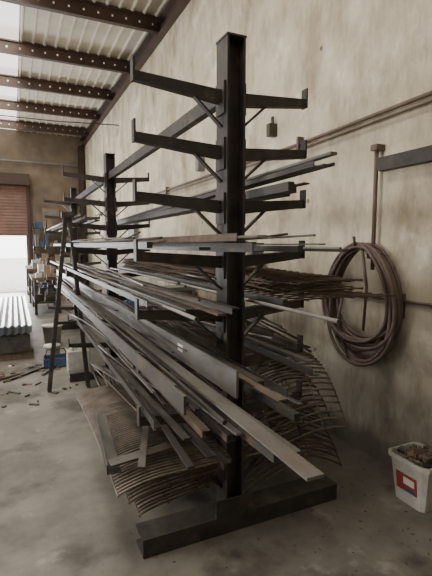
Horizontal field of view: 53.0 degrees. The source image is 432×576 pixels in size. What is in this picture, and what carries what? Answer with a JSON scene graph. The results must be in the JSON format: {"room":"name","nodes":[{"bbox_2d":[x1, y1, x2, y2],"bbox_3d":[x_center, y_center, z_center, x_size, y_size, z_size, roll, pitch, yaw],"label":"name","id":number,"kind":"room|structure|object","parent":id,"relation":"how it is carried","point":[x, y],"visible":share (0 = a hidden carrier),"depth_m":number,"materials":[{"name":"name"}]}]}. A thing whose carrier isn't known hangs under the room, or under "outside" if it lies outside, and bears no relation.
{"room":"metal workshop","nodes":[
{"label":"metal workshop","id":0,"kind":"room"},
{"bbox_2d":[0,129,87,289],"bbox_3d":[-9.789,-2.651,13.223,11.600,5.850,0.200,-3,6,-25],"label":"wall","id":1,"kind":"structure","parent":0,"point":[48,182],"depth_m":14.84,"materials":[{"name":"beige paint"}]},
{"bbox_2d":[0,185,27,235],"bbox_3d":[-8.530,-2.492,13.640,4.720,1.650,0.060,-3,6,-25],"label":"door","id":2,"kind":"structure","parent":1,"relation":"in","point":[13,204],"depth_m":14.44,"materials":[{"name":"brown metal"}]},
{"bbox_2d":[0,172,32,285],"bbox_3d":[-8.401,-1.722,13.630,4.780,3.920,0.395,-3,6,-25],"label":"trim","id":3,"kind":"structure","parent":1,"relation":"attached to","point":[16,179],"depth_m":14.24,"materials":[{"name":"brown paint"}]},
{"bbox_2d":[42,208,58,219],"bbox_3d":[-5.728,-2.553,15.003,0.550,0.400,0.031,-3,6,-25],"label":"notice board","id":4,"kind":"object","parent":1,"relation":"attached to","point":[48,211],"visible":0.86,"depth_m":14.97,"materials":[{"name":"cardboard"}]},
{"bbox_2d":[16,0,168,137],"bbox_3d":[-5.267,-4.130,3.329,11.600,0.083,21.200,-3,6,-25],"label":"ceiling","id":5,"kind":"structure","parent":0,"point":[37,26],"depth_m":8.27,"materials":[{"name":"paint"}]},
{"bbox_2d":[0,1,18,129],"bbox_3d":[-5.879,-4.123,3.043,8.250,0.040,21.200,-3,6,-25],"label":"window","id":6,"kind":"structure","parent":5,"relation":"attached to","point":[9,12],"depth_m":8.69,"materials":[{"name":"white"}]},
{"bbox_2d":[0,0,160,135],"bbox_3d":[-6.877,-4.307,6.604,11.450,0.240,11.390,-3,6,-25],"label":"ceiling beams","id":7,"kind":"structure","parent":5,"relation":"attached to","point":[76,7],"depth_m":8.57,"materials":[{"name":"brown metal"}]},
{"bbox_2d":[89,360,248,487],"bbox_3d":[-0.442,1.067,4.031,1.200,0.276,2.949,-3,6,-25],"label":"pile","id":8,"kind":"object","parent":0,"point":[109,370],"depth_m":4.51,"materials":[{"name":"metal"}]},
{"bbox_2d":[0,291,431,575],"bbox_3d":[-5.357,1.301,3.829,11.800,0.150,21.600,-3,6,-25],"label":"floor","id":9,"kind":"structure","parent":0,"point":[62,514],"depth_m":2.57,"materials":[{"name":"concrete"}]},
{"bbox_2d":[0,296,33,360],"bbox_3d":[-4.603,0.640,7.249,2.700,0.487,3.950,-3,6,-25],"label":"stack","id":10,"kind":"object","parent":9,"relation":"on","point":[15,321],"visible":1,"depth_m":6.09,"materials":[{"name":"metal"}]},
{"bbox_2d":[0,363,77,407],"bbox_3d":[-2.570,1.102,4.927,1.824,0.027,1.769,-3,6,-25],"label":"scrap","id":11,"kind":"object","parent":9,"relation":"on","point":[14,376],"visible":0.91,"depth_m":5.21,"materials":[{"name":"metal"}]},
{"bbox_2d":[25,258,57,302],"bbox_3d":[-5.240,-0.296,12.928,0.800,1.221,2.200,-3,6,-25],"label":"workbench","id":12,"kind":"object","parent":9,"relation":"on","point":[34,265],"visible":0.61,"depth_m":12.45,"materials":[{"name":"metal"}]},
{"bbox_2d":[29,264,60,314],"bbox_3d":[-4.206,-0.022,10.668,0.650,1.125,1.600,-3,6,-25],"label":"workbench","id":13,"kind":"object","parent":9,"relation":"on","point":[42,297],"visible":0.88,"depth_m":10.13,"materials":[{"name":"metal"}]},
{"bbox_2d":[43,343,60,354],"bbox_3d":[-2.306,0.898,6.106,0.234,0.200,0.234,-3,6,-25],"label":"tub","id":14,"kind":"object","parent":9,"relation":"on","point":[46,346],"visible":0.58,"depth_m":6.04,"materials":[{"name":"white plastic"}]},
{"bbox_2d":[42,323,62,343],"bbox_3d":[-2.656,0.750,7.036,0.316,0.310,0.316,-3,6,-25],"label":"bucket","id":15,"kind":"object","parent":9,"relation":"on","point":[47,328],"visible":0.74,"depth_m":6.93,"materials":[{"name":"white plastic"}]},
{"bbox_2d":[43,348,66,368],"bbox_3d":[-2.134,0.918,5.772,0.310,0.226,0.250,-3,6,-25],"label":"toolbox","id":16,"kind":"object","parent":9,"relation":"on","point":[60,359],"visible":0.7,"depth_m":5.70,"materials":[{"name":"blue paint"}]},
{"bbox_2d":[32,220,80,283],"bbox_3d":[-5.388,-1.089,14.665,1.460,2.453,0.600,-3,6,-25],"label":"storage shelf","id":17,"kind":"object","parent":9,"relation":"on","point":[44,225],"visible":0.48,"depth_m":14.32,"materials":[{"name":"metal"}]},
{"bbox_2d":[47,212,90,391],"bbox_3d":[-1.635,0.154,4.717,0.450,1.943,0.138,-3,6,-25],"label":"trestle","id":18,"kind":"object","parent":9,"relation":"on","point":[67,217],"depth_m":4.67,"materials":[{"name":"black metal"}]},
{"bbox_2d":[66,348,89,372],"bbox_3d":[-1.762,0.890,5.528,0.260,0.330,0.200,-3,6,-25],"label":"jerry can","id":19,"kind":"object","parent":9,"relation":"on","point":[74,356],"visible":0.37,"depth_m":5.43,"materials":[{"name":"white plastic"}]},
{"bbox_2d":[78,146,86,283],"bbox_3d":[-4.714,-2.431,15.290,0.160,5.000,0.220,-3,6,-25],"label":"column","id":20,"kind":"structure","parent":9,"relation":"on","point":[80,148],"depth_m":15.12,"materials":[{"name":"metal"}]},
{"bbox_2d":[0,159,76,166],"bbox_3d":[-9.447,-4.061,12.998,10.150,0.067,0.070,-3,6,-25],"label":"pipe","id":21,"kind":"object","parent":20,"relation":"attached to","point":[5,160],"visible":1,"depth_m":14.57,"materials":[{"name":"metal"}]},
{"bbox_2d":[119,292,136,326],"bbox_3d":[-1.502,0.369,7.982,0.580,0.880,0.580,-3,6,-25],"label":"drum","id":22,"kind":"object","parent":9,"relation":"on","point":[132,303],"visible":0.03,"depth_m":7.70,"materials":[{"name":"blue paint"}]},
{"bbox_2d":[163,285,194,302],"bbox_3d":[-0.576,0.472,6.342,0.450,1.000,0.360,-3,6,-25],"label":"metal bar","id":23,"kind":"object","parent":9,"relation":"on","point":[188,290],"visible":0.14,"depth_m":6.19,"materials":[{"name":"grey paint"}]},
{"bbox_2d":[43,31,336,558],"bbox_3d":[-1.209,-0.261,5.339,1.250,2.654,6.652,-3,6,-25],"label":"rack","id":24,"kind":"object","parent":9,"relation":"on","point":[233,510],"visible":0.67,"depth_m":2.37,"materials":[{"name":"metal"}]},
{"bbox_2d":[47,213,83,230],"bbox_3d":[-2.291,-0.924,6.319,0.035,0.035,4.701,-3,6,-25],"label":"pipe","id":25,"kind":"object","parent":24,"relation":"on","point":[81,214],"depth_m":4.80,"materials":[{"name":"grey metal"}]},
{"bbox_2d":[51,215,88,230],"bbox_3d":[-2.239,-0.926,6.398,0.040,0.035,4.400,-3,6,-25],"label":"iron","id":26,"kind":"object","parent":24,"relation":"on","point":[82,218],"visible":0.7,"depth_m":5.11,"materials":[{"name":"metal"}]},
{"bbox_2d":[58,220,99,231],"bbox_3d":[-2.209,-0.936,6.689,0.050,0.015,4.300,-3,6,-25],"label":"bar","id":27,"kind":"object","parent":24,"relation":"on","point":[92,221],"visible":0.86,"depth_m":5.16,"materials":[{"name":"grey metal"}]},
{"bbox_2d":[53,242,152,247],"bbox_3d":[-1.452,-0.449,4.512,0.030,0.030,5.354,-3,6,-25],"label":"metal bar","id":28,"kind":"object","parent":24,"relation":"on","point":[120,244],"depth_m":2.70,"materials":[{"name":"grey metal"}]},
{"bbox_2d":[54,285,176,387],"bbox_3d":[-1.207,0.183,3.893,0.080,0.010,4.792,-3,6,-25],"label":"bar","id":29,"kind":"object","parent":24,"relation":"on","point":[62,292],"depth_m":1.98,"materials":[{"name":"grey metal"}]},
{"bbox_2d":[72,313,161,428],"bbox_3d":[-0.991,0.480,3.622,0.040,0.035,3.516,-3,6,-24],"label":"iron","id":30,"kind":"object","parent":24,"relation":"on","point":[153,421],"visible":0.85,"depth_m":2.57,"materials":[{"name":"metal"}]},
{"bbox_2d":[61,286,185,414],"bbox_3d":[-1.080,0.184,3.570,0.040,0.065,4.682,-3,6,-25],"label":"strip","id":31,"kind":"object","parent":24,"relation":"on","point":[173,394],"depth_m":1.95,"materials":[{"name":"grey metal"}]},
{"bbox_2d":[57,261,194,311],"bbox_3d":[-1.539,-0.196,5.080,0.045,0.010,6.702,-3,6,-25],"label":"bar","id":32,"kind":"object","parent":24,"relation":"on","point":[185,308],"depth_m":2.66,"materials":[{"name":"grey metal"}]},
{"bbox_2d":[69,315,190,440],"bbox_3d":[-0.954,0.499,3.604,0.095,0.010,3.785,-3,6,-25],"label":"bar","id":33,"kind":"object","parent":24,"relation":"on","point":[179,431],"depth_m":2.37,"materials":[{"name":"grey metal"}]},
{"bbox_2d":[64,264,197,320],"bbox_3d":[-1.404,-0.162,4.651,0.078,0.018,6.396,-3,6,-25],"label":"pipe","id":34,"kind":"object","parent":24,"relation":"on","point":[170,308],"depth_m":2.35,"materials":[{"name":"grey metal"}]},
{"bbox_2d":[94,381,171,474],"bbox_3d":[-0.533,0.810,2.629,0.413,0.085,1.260,-1,6,-13],"label":"iron","id":35,"kind":"object","parent":24,"relation":"on","point":[112,463],"visible":0.83,"depth_m":2.25,"materials":[{"name":"metal"}]},
{"bbox_2d":[56,277,226,424],"bbox_3d":[-1.373,0.123,4.469,0.098,0.018,6.802,-3,6,-25],"label":"pipe","id":36,"kind":"object","parent":24,"relation":"on","point":[186,389],"depth_m":1.82,"materials":[{"name":"grey metal"}]},
{"bbox_2d":[75,246,210,249],"bbox_3d":[-1.297,-0.429,4.454,0.080,0.012,5.994,-3,6,-25],"label":"bar","id":37,"kind":"object","parent":24,"relation":"on","point":[154,247],"depth_m":1.94,"materials":[{"name":"grey metal"}]},
{"bbox_2d":[69,262,225,315],"bbox_3d":[-1.274,-0.162,4.786,0.090,0.010,6.262,-3,6,-25],"label":"bar","id":38,"kind":"object","parent":24,"relation":"on","point":[191,304],"depth_m":2.46,"materials":[{"name":"grey metal"}]},
{"bbox_2d":[57,270,238,398],"bbox_3d":[-1.485,0.031,4.961,0.011,0.105,7.403,-3,6,-25],"label":"strip","id":39,"kind":"object","parent":24,"relation":"on","point":[219,373],"depth_m":2.09,"materials":[{"name":"grey metal"}]},
{"bbox_2d":[77,380,231,497],"bbox_3d":[-0.496,0.857,2.819,0.611,0.117,1.460,-3,6,-25],"label":"wire mesh","id":40,"kind":"object","parent":24,"relation":"on","point":[121,417],"visible":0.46,"depth_m":2.46,"materials":[{"name":"metal"}]},
{"bbox_2d":[92,247,219,251],"bbox_3d":[-0.919,-0.388,4.130,0.045,0.020,4.703,-3,6,-25],"label":"bar","id":41,"kind":"object","parent":24,"relation":"on","point":[92,247],"depth_m":2.52,"materials":[{"name":"grey metal"}]},
{"bbox_2d":[118,359,194,468],"bbox_3d":[-0.488,0.734,2.933,0.155,0.010,2.031,-3,6,-25],"label":"bar","id":42,"kind":"object","parent":24,"relation":"on","point":[182,454],"depth_m":2.25,"materials":[{"name":"grey metal"}]},
{"bbox_2d":[77,263,239,314],"bbox_3d":[-1.117,-0.149,4.604,0.040,0.030,5.724,-3,6,-25],"label":"iron","id":43,"kind":"object","parent":24,"relation":"on","point":[212,304],"visible":0.6,"depth_m":2.44,"materials":[{"name":"metal"}]},
{"bbox_2d":[79,233,243,242],"bbox_3d":[-0.884,-0.407,3.790,0.030,0.030,4.744,-3,6,-24],"label":"iron","id":44,"kind":"object","parent":24,"relation":"on","point":[230,236],"visible":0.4,"depth_m":1.96,"materials":[{"name":"metal"}]},
{"bbox_2d":[82,312,241,435],"bbox_3d":[-0.775,0.454,3.546,0.170,0.010,3.833,-3,6,-25],"label":"bar","id":45,"kind":"object","parent":24,"relation":"on","point":[230,427],"depth_m":2.07,"materials":[{"name":"metal"}]},
{"bbox_2d":[67,243,263,252],"bbox_3d":[-1.052,-0.400,4.118,0.100,0.035,5.611,-3,6,-25],"label":"channel","id":46,"kind":"object","parent":24,"relation":"on","point":[222,247],"depth_m":1.84,"materials":[{"name":"grey metal"}]},
{"bbox_2d":[117,358,216,458],"bbox_3d":[-0.453,0.735,3.047,0.050,0.010,2.054,-3,6,-25],"label":"bar","id":47,"kind":"object","parent":24,"relation":"on","point":[196,440],"depth_m":2.35,"materials":[{"name":"grey metal"}]},
{"bbox_2d":[100,319,235,442],"bbox_3d":[-0.726,0.496,3.612,0.045,0.035,3.760,-3,6,-25],"label":"channel","id":48,"kind":"object","parent":24,"relation":"on","point":[224,433],"depth_m":2.05,"materials":[{"name":"grey metal"}]},
{"bbox_2d":[79,281,263,389],"bbox_3d":[-1.021,0.143,4.355,0.035,0.035,5.707,-3,6,-25],"label":"metal bar","id":49,"kind":"object","parent":24,"relation":"on","point":[242,371],"depth_m":2.19,"materials":[{"name":"grey metal"}]},
{"bbox_2d":[118,440,225,504],"bbox_3d":[-0.443,0.944,2.785,0.551,0.083,1.286,-3,6,-25],"label":"sheet","id":50,"kind":"object","parent":24,"relation":"on","point":[160,479],"visible":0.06,"depth_m":2.24,"materials":[{"name":"metal"}]},
{"bbox_2d":[129,448,219,517],"bbox_3d":[-0.411,1.064,2.799,0.491,0.065,1.171,-3,6,-25],"label":"sheet","id":51,"kind":"object","parent":24,"relation":"on","point":[190,485],"visible":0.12,"depth_m":2.33,"materials":[{"name":"metal"}]},
{"bbox_2d":[142,373,209,438],"bbox_3d":[-0.808,0.485,3.668,0.040,0.035,3.790,-3,6,-24],"label":"iron","id":52,"kind":"object","parent":24,"relation":"on","point":[198,426],"visible":0.4,"depth_m":2.06,"materials":[{"name":"metal"}]},
{"bbox_2d":[124,376,230,471],"bbox_3d":[-0.431,0.827,3.151,0.045,0.040,2.104,-3,6,-28],"label":"iron","id":53,"kind":"object","parent":24,"relation":"on","point":[221,458],"visible":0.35,"depth_m":2.26,"materials":[{"name":"metal"}]},
{"bbox_2d":[62,283,301,453],"bbox_3d":[-1.100,0.179,3.887,0.035,0.030,6.091,-3,6,-25],"label":"iron","id":54,"kind":"object","parent":24,"relation":"on","point":[91,306],"visible":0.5,"depth_m":2.14,"materials":[{"name":"metal"}]},
{"bbox_2d":[71,277,292,395],"bbox_3d":[-1.127,0.117,4.688,0.030,0.030,6.613,-3,6,-25],"label":"iron","id":55,"kind":"object","parent":24,"relation":"on","point":[268,382],"visible":0.45,"depth_m":1.94,"materials":[{"name":"metal"}]},
{"bbox_2d":[153,241,227,243],"bbox_3d":[-0.981,-0.437,4.331,0.025,0.025,4.881,-3,6,-25],"label":"metal bar","id":56,"kind":"object","parent":24,"relation":"on","point":[219,241],"depth_m":2.57,"materials":[{"name":"grey metal"}]},
{"bbox_2d":[69,231,315,440],"bbox_3d":[-0.613,0.105,3.955,1.142,1.143,4.137,-3,6,-25],"label":"steel offcut bundle","id":57,"kind":"object","parent":24,"relation":"on","point":[152,335],"visible":0.34,"depth_m":2.85,"materials":[{"name":"grey metal"}]},
{"bbox_2d":[50,260,153,307],"bbox_3d":[-1.622,-0.197,4.902,0.035,0.030,6.153,-3,6,-25],"label":"iron","id":58,"kind":"object","parent":57,"relation":"on","point":[143,302],"visible":1,"depth_m":2.86,"materials":[{"name":"metal"}]},
{"bbox_2d":[62,278,324,481],"bbox_3d":[-1.120,0.144,4.022,0.150,0.008,6.625,-3,6,-25],"label":"bar","id":59,"kind":"object","parent":24,"relation":"on","point":[292,459],"depth_m":1.40,"materials":[{"name":"grey metal"}]},
{"bbox_2d":[112,328,280,462],"bbox_3d":[-0.641,0.509,3.526,0.135,0.035,3.991,-3,6,-25],"label":"bar","id":60,"kind":"object","parent":24,"relation":"on","point":[245,435],"depth_m":1.96,"materials":[{"name":"grey metal"}]},
{"bbox_2d":[117,266,287,306],"bbox_3d":[-0.617,-0.128,4.338,0.030,0.035,4.631,-3,6,-25],"label":"metal bar","id":61,"kind":"object","parent":24,"relation":"on","point":[268,299],"depth_m":3.05,"materials":[{"name":"grey metal"}]},
{"bbox_2d":[116,181,293,224],"bbox_3d":[-0.640,-0.701,4.210,0.035,0.045,4.739,-3,6,-25],"label":"metal bar","id":62,"kind":"object","parent":24,"relation":"on","point":[288,186],"visible":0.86,"depth_m":2.39,"materials":[{"name":"grey metal"}]},
{"bbox_2d":[124,194,289,224],"bbox_3d":[-0.579,-0.732,4.433,0.040,0.045,4.584,-3,6,-25],"label":"metal bar","id":63,"kind":"object","parent":24,"relation":"on","point":[288,195],"visible":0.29,"depth_m":3.69,"materials":[{"name":"grey metal"}]},
{"bbox_2d":[120,184,296,224],"bbox_3d":[-0.657,-0.725,4.412,0.040,0.045,4.956,-3,6,-25],"label":"metal bar","id":64,"kind":"object","parent":24,"relation":"on","point":[295,185],"visible":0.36,"depth_m":2.50,"materials":[{"name":"grey metal"}]},
{"bbox_2d":[118,281,300,349],"bbox_3d":[-0.521,0.117,4.511,0.030,0.035,4.645,-3,6,-25],"label":"metal bar","id":65,"kind":"object","parent":24,"relation":"on","point":[295,345],"depth_m":2.59,"materials":[{"name":"metal"}]},
{"bbox_2d":[118,288,312,362],"bbox_3d":[-0.556,0.160,4.258,0.120,0.012,4.680,-3,6,-25],"label":"bar","id":66,"kind":"object","parent":24,"relation":"on","point":[306,360],"depth_m":2.40,"materials":[{"name":"grey metal"}]},
{"bbox_2d":[102,151,336,224],"bbox_3d":[-0.806,-0.792,4.606,0.035,0.142,6.068,-3,6,-26],"label":"bar","id":67,"kind":"object","parent":24,"relation":"on","point":[328,154],"visible":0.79,"depth_m":2.25,"materials":[{"name":"grey metal"}]},
{"bbox_2d":[100,264,339,323],"bbox_3d":[-0.665,-0.116,4.323,0.060,0.020,5.620,-3,6,-25],"label":"pipe","id":68,"kind":"object","parent":24,"relation":"on","point":[321,317],"depth_m":2.13,"materials":[{"name":"grey metal"}]},
{"bbox_2d":[130,160,318,217],"bbox_3d":[-0.663,-0.746,4.314,0.030,0.105,5.325,-3,6,-24],"label":"iron","id":69,"kind":"object","parent":24,"relation":"on","point":[309,165],"visible":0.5,"depth_m":2.22,"materials":[{"name":"metal"}]},
{"bbox_2d":[144,299,318,375],"bbox_3d":[-0.504,0.172,4.076,0.040,0.035,4.653,-3,6,-24],"label":"iron","id":70,"kind":"object","parent":24,"relation":"on","point":[300,367],"visible":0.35,"depth_m":2.23,"materials":[{"name":"metal"}]},
{"bbox_2d":[151,294,311,352],"bbox_3d":[-0.022,0.197,3.505,0.829,0.280,2.132,-3,6,-25],"label":"rods","id":71,"kind":"object","parent":24,"relation":"on","point":[265,329],"visible":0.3,"depth_m":2.99,"materials":[{"name":"metal"}]},
{"bbox_2d":[139,304,347,458],"bbox_3d":[-0.194,0.551,4.111,0.752,0.532,3.334,-3,6,-25],"label":"sheet","id":72,"kind":"object","parent":24,"relation":"on","point":[179,329],"visible":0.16,"depth_m":2.84,"materials":[{"name":"metal"}]},
{"bbox_2d":[151,344,341,469],"bbox_3d":[-0.076,0.864,3.888,0.752,0.423,2.694,-3,6,-25],"label":"sheet","id":73,"kind":"object","parent":24,"relation":"on","point":[311,410],"visible":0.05,"depth_m":2.87,"materials":[{"name":"metal"}]},
{"bbox_2d":[132,327,331,464],"bbox_3d":[-0.124,0.711,4.049,0.732,0.525,2.968,-3,6,-25],"label":"sheet","id":74,"kind":"object","parent":73,"relation":"on","point":[145,337],"visible":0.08,"depth_m":2.99,"materials":[{"name":"metal"}]},
{"bbox_2d":[238,235,266,238],"bbox_3d":[-0.993,-0.425,4.072,0.145,0.040,5.340,-3,6,-25],"label":"bar","id":75,"kind":"object","parent":24,"relation":"on","point":[245,236],"depth_m":1.70,"materials":[{"name":"grey metal"}]},
{"bbox_2d":[122,266,394,302],"bbox_3d":[-0.118,-0.122,4.154,0.678,0.036,3.997,-3,6,-25],"label":"mesh panel","id":76,"kind":"object","parent":24,"relation":"on","point":[322,295],"visible":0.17,"depth_m":2.53,"materials":[{"name":"metal"}]},
{"bbox_2d":[123,265,348,294],"bbox_3d":[-0.189,-0.153,4.293,0.628,0.036,3.681,-3,6,-25],"label":"mesh panel","id":77,"kind":"object","parent":76,"relation":"on","point":[142,268],"visible":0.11,"depth_m":2.87,"materials":[{"name":"metal"}]},
{"bbox_2d":[122,262,339,285],"bbox_3d":[-0.234,-0.187,4.290,0.588,0.036,3.641,-3,6,-25],"label":"mesh panel","id":78,"kind":"object","parent":77,"relation":"on","point":[152,267],"visible":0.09,"depth_m":3.61,"materials":[{"name":"metal"}]},
{"bbox_2d":[124,260,362,284],"bbox_3d":[-0.188,-0.209,4.166,0.488,0.035,3.998,-3,6,-25],"label":"mesh panel","id":79,"kind":"object","parent":78,"relation":"on","point":[309,280],"visible":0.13,"depth_m":2.50,"materials":[{"name":"metal"}]},
{"bbox_2d":[123,258,338,280],"bbox_3d":[-0.255,-0.232,4.225,0.498,0.035,3.729,-3,6,-25],"label":"mesh panel","id":80,"kind":"object","parent":79,"relation":"on","point":[267,273],"visible":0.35,"depth_m":2.89,"materials":[{"name":"metal"}]},
{"bbox_2d":[127,264,363,294],"bbox_3d":[-0.165,-0.163,4.228,0.578,0.036,3.909,-3,6,-25],"label":"mesh panel","id":81,"kind":"object","parent":77,"relation":"on","point":[324,286],"visible":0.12,"depth_m":2.62,"materials":[{"name":"metal"}]},
{"bbox_2d":[123,261,350,285],"bbox_3d":[-0.211,-0.198,4.227,0.538,0.035,3.765,-3,6,-25],"label":"mesh panel","id":82,"kind":"object","parent":81,"relation":"on","point":[130,262],"visible":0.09,"depth_m":3.51,"materials":[{"name":"metal"}]},
{"bbox_2d":[187,379,334,493],"bbox_3d":[-0.022,1.008,3.893,0.762,0.228,2.507,-3,6,-25],"label":"sheet","id":83,"kind":"object","parent":24,"relation":"on","point":[268,409],"visible":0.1,"depth_m":2.91,"materials":[{"name":"metal"}]},
{"bbox_2d":[239,373,286,401],"bbox_3d":[-0.896,0.160,3.873,0.050,0.028,5.287,-3,6,-25],"label":"bar","id":84,"kind":"object","parent":24,"relation":"on","point":[268,392],"depth_m":1.61,"materials":[{"name":"metal"}]},
{"bbox_2d":[207,164,328,198],"bbox_3d":[-0.666,-0.759,4.404,0.035,0.110,5.359,-3,6,-26],"label":"bar","id":85,"kind":"object","parent":24,"relation":"on","point":[320,165],"visible":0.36,"depth_m":2.22,"materials":[{"name":"grey metal"}]},
{"bbox_2d":[244,383,299,421],"bbox_3d":[-0.462,0.458,3.991,0.035,0.040,4.093,-3,6,-25],"label":"bar","id":86,"kind":"object","parent":24,"relation":"on","point":[280,407],"depth_m":2.30,"materials":[{"name":"grey metal"}]},
{"bbox_2d":[210,162,334,198],"bbox_3d":[-0.659,-0.787,4.624,0.018,0.118,5.761,-3,6,-25],"label":"pipe","id":87,"kind":"object","parent":24,"relation":"on","point":[332,163],"visible":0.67,"depth_m":2.33,"materials":[{"name":"grey metal"}]},
{"bbox_2d":[253,246,302,251],"bbox_3d":[-0.572,-0.384,4.047,0.030,0.030,4.548,-3,6,-25],"label":"bar","id":88,"kind":"object","parent":24,"relation":"on","point":[256,248],"depth_m":2.13,"materials":[{"name":"grey metal"}]},
{"bbox_2d":[254,243,325,244],"bbox_3d":[-0.650,-0.449,4.471,0.140,0.008,5.307,-3,6,-25],"label":"bar","id":89,"kind":"object","parent":24,"relation":"on","point":[303,243],"depth_m":2.22,"materials":[{"name":"grey metal"}]},
{"bbox_2d":[297,182,309,186],"bbox_3d":[-0.616,-0.779,4.567,0.040,0.008,5.103,-3,6,-25],"label":"bar","id":90,"kind":"object","parent":24,"relation":"on","point":[302,183],"visible":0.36,"depth_m":2.29,"materials":[{"name":"metal"}]},
{"bbox_2d":[303,247,341,248],"bbox_3d":[-0.724,-0.449,4.678,0.018,0.018,6.070,-3,6,-25],"label":"pipe","id":91,"kind":"object","parent":24,"relation":"on","point":[303,247],"depth_m":2.04,"materials":[{"name":"grey metal"}]},
{"bbox_2d":[303,249,348,251],"bbox_3d":[-0.673,-0.417,4.428,0.035,0.012,5.769,-3,6,-25],"label":"bar","id":92,"kind":"object","parent":24,"relation":"on","point":[317,250],"depth_m":1.90,"materials":[{"name":"grey metal"}]},
{"bbox_2d":[130,469,430,575],"bbox_3d":[0.477,1.365,2.415,1.768,0.003,0.901,-3,6,-25],"label":"metal swarf","id":93,"kind":"object","parent":9,"relation":"on","point":[341,469],"visible":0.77,"depth_m":2.39,"materials":[{"name":"metal"}]},
{"bbox_2d":[388,442,431,512],"bbox_3d":[1.278,1.167,2.712,0.280,0.338,0.308,-3,6,-25],"label":"tub","id":94,"kind":"object","parent":9,"relation":"on","point":[412,461],"visible":1,"depth_m":2.65,"materials":[{"name":"plastic"}]},
{"bbox_2d":[84,0,431,468],"bbox_3d":[-0.101,-1.927,5.970,0.200,5.850,21.200,-3,6,-25],"label":"wall","id":95,"kind":"structure","parent":0,"point":[355,59],"depth_m":3.57,"materials":[{"name":"paint"}]},
{"bbox_2d":[80,0,190,147],"bbox_3d":[-0.246,-4.115,5.684,0.120,0.250,21.200,-3,6,-25],"label":"beam","id":96,"kind":"structure","parent":95,"relation":"attached to","point":[173,9],"depth_m":7.95,"materials":[{"name":"brown metal"}]},
{"bbox_2d":[128,156,204,238],"bbox_3d":[-1.040,-1.371,7.692,0.100,1.200,4.000,-3,6,-25],"label":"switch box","id":97,"kind":"object","parent":95,"relation":"attached to","point":[199,167],"visible":0.39,"depth_m":5.90,"materials":[{"name":"grey paint"}]},
{"bbox_2d":[95,90,431,215],"bbox_3d":[0.225,-1.405,5.011,0.060,0.120,18.900,-3,6,-25],"label":"conduit","id":98,"kind":"object","parent":95,"relation":"attached to","point":[299,139],"visible":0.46,"depth_m":3.30,"materials":[{"name":"metal"}]},
{"bbox_2d":[266,116,276,137],"bbox_3d":[0.549,-1.586,4.258,0.090,0.190,0.060,-3,6,-25],"label":"power outlet","id":99,"kind":"object","parent":95,"relation":"attached to","point":[271,128],"visible":1,"depth_m":4.24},
{"bbox_2d":[322,236,402,366],"bbox_3d":[1.061,0.097,3.216,0.160,0.955,0.803,-3,6,-25],"label":"coil","id":100,"kind":"object","parent":95,"relation":"hanging from","point":[391,326],"visible":0.96,"depth_m":3.10,"materials":[{"name":"rubber"}]},
{"bbox_2d":[367,144,384,269],"bbox_3d":[1.141,-0.570,3.095,0.080,0.880,0.060,-3,6,-25],"label":"vent pipe","id":101,"kind":"object","parent":95,"relation":"attached to","point":[376,148],"visible":0.8,"depth_m":3.07,"materials":[{"name":"metal"}]},
{"bbox_2d":[371,294,431,318],"bbox_3d":[0.936,0.052,3.659,0.020,0.170,8.200,-3,6,-25],"label":"air line","id":102,"kind":"object","parent":95,"relation":"attached to","point":[404,295],"visible":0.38,"depth_m":2.90,"materials":[{"name":"metal"}]},
{"bbox_2d":[377,145,431,171],"bbox_3d":[1.903,-0.708,1.453,0.060,0.090,3.540,-3,6,-25],"label":"wall rail","id":103,"kind":"object","parent":95,"relation":"attached to","point":[422,155],"visible":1,"depth_m":2.82,"materials":[{"name":"metal"}]},
{"bbox_3d":[-10.614,-1.441,1.092,0.200,5.850,21.200,-3,6,-25],"label":"wall","id":104,"kind":"structure","parent":0,"visible":0},
{"bbox_2d":[0,115,118,125],"bbox_3d":[-7.437,-3.543,7.804,11.381,0.121,0.024,-3,6,-25],"label":"overhead cable","id":105,"kind":"object","parent":104,"relation":"attached to","point":[0,115],"visible":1,"depth_m":9.62,"materials":[{"name":"grey metal"}]},
{"label":"outside","id":106,"kind":"structure","parent":0,"visible":0},
{"bbox_2d":[0,258,26,291],"bbox_3d":[-8.758,1.026,7.087,70.000,0.150,100.000,-3,6,-25],"label":"ground","id":107,"kind":"structure","parent":106,"point":[12,270],"depth_m":24.16,"materials":[{"name":"white concrete"}]}
]}

